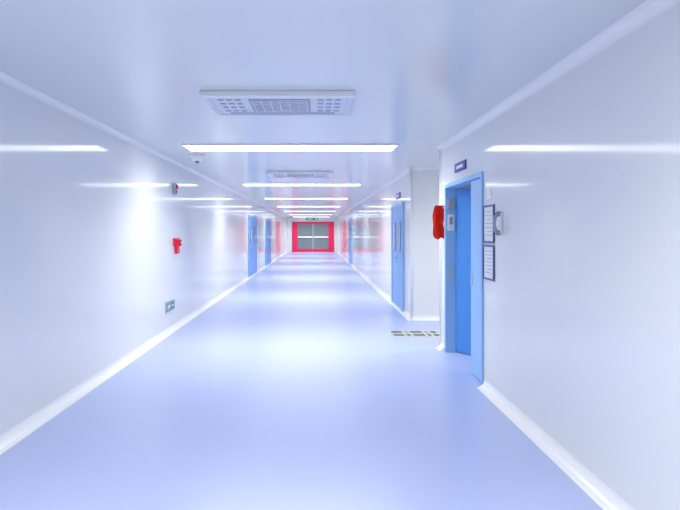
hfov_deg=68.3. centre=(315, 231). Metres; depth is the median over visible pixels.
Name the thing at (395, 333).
floor drain grate
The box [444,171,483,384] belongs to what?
frame
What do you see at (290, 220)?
wall
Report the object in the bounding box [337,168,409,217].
trim
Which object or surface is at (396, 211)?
leaf
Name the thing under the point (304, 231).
leaf
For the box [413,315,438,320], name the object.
baseboard
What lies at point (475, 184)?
leaf
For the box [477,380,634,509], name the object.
baseboard
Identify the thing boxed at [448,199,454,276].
fittings
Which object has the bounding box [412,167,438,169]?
trim
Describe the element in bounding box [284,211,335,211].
ceiling light
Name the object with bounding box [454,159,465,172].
nameplate
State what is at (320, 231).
leaf
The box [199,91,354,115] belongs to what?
air conditioner
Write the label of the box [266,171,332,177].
air conditioner
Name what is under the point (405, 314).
baseboard
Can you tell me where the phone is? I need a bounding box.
[492,211,502,235]
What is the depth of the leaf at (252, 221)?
18.30 m
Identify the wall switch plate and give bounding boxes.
[487,189,491,198]
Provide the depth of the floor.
4.09 m
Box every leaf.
[249,217,256,276]
[266,221,269,265]
[297,224,312,251]
[313,224,328,251]
[350,221,350,263]
[392,205,401,310]
[456,188,470,354]
[471,178,479,380]
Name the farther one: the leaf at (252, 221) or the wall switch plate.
the leaf at (252, 221)
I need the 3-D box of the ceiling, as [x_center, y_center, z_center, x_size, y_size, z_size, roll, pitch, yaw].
[2.825,-1.220,16.750,10.590,0.100,46.740,0,0,0]
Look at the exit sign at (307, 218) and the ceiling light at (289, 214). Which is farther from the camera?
the exit sign at (307, 218)
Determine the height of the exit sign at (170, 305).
0.170 m
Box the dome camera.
[189,154,205,162]
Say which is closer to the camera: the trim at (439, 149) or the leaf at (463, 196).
the leaf at (463, 196)
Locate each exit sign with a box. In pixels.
[165,299,174,313]
[306,217,317,219]
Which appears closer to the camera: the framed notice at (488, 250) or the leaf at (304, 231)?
the framed notice at (488, 250)
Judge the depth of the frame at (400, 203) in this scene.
9.85 m
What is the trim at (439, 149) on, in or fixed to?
attached to the wall at (582, 304)
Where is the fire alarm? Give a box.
[173,183,178,194]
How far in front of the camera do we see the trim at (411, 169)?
9.08 m
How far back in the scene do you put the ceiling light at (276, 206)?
22.70 m
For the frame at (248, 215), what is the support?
attached to the wall at (90, 218)
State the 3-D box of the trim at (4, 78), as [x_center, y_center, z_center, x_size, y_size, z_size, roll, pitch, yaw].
[-2.325,-1.145,16.750,0.050,0.050,46.500,0,0,0]
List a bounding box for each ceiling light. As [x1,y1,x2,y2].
[181,144,398,150]
[241,183,361,185]
[264,198,347,198]
[276,206,339,206]
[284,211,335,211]
[289,214,332,214]
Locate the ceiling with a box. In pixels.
[0,0,645,216]
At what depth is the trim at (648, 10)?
3.28 m
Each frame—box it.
[248,215,256,276]
[265,219,270,265]
[292,222,333,251]
[349,220,351,264]
[391,202,403,311]
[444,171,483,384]
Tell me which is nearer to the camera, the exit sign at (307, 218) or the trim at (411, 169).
the trim at (411, 169)
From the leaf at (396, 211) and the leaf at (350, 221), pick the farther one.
the leaf at (350, 221)
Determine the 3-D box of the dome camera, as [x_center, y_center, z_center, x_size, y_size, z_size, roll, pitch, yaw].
[-1.800,-1.133,7.600,0.240,0.185,0.240,0,0,0]
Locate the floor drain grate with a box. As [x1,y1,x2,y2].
[388,330,438,336]
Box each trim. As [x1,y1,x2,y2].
[0,72,286,217]
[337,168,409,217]
[410,168,412,317]
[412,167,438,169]
[437,0,679,152]
[439,149,440,344]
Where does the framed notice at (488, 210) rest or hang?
attached to the wall at (582, 304)
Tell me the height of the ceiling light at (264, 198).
0.020 m
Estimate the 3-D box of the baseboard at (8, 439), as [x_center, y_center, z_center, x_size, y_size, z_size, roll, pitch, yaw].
[-2.308,1.558,16.750,0.085,0.085,46.500,0,0,0]
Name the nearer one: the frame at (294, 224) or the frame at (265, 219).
the frame at (265, 219)
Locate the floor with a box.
[0,252,602,509]
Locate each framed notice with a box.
[483,204,494,242]
[483,245,494,280]
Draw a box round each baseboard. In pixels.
[0,251,286,454]
[337,252,412,320]
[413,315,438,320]
[435,341,443,350]
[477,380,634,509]
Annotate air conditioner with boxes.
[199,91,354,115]
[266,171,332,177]
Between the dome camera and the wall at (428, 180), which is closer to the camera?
the dome camera
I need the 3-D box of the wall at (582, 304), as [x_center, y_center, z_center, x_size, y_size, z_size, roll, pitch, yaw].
[1.800,0.215,0.230,0.120,2.770,13.460,0,0,0]
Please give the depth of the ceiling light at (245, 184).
12.19 m
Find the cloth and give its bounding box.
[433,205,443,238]
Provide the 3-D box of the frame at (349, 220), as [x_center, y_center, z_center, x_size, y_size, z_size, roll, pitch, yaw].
[1.720,0.500,24.800,0.040,2.200,1.600,0,0,0]
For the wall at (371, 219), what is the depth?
13.49 m
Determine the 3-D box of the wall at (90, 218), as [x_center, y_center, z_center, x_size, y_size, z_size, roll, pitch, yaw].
[-2.410,0.215,16.750,0.120,2.770,46.740,0,0,0]
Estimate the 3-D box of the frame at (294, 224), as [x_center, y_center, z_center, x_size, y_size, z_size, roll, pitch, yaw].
[-0.240,0.390,40.000,3.360,2.420,0.120,0,0,0]
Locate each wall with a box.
[0,82,286,434]
[287,217,337,251]
[338,170,417,314]
[418,170,438,314]
[441,2,679,509]
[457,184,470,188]
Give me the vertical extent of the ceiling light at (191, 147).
0.020 m
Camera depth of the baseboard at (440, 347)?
6.84 m

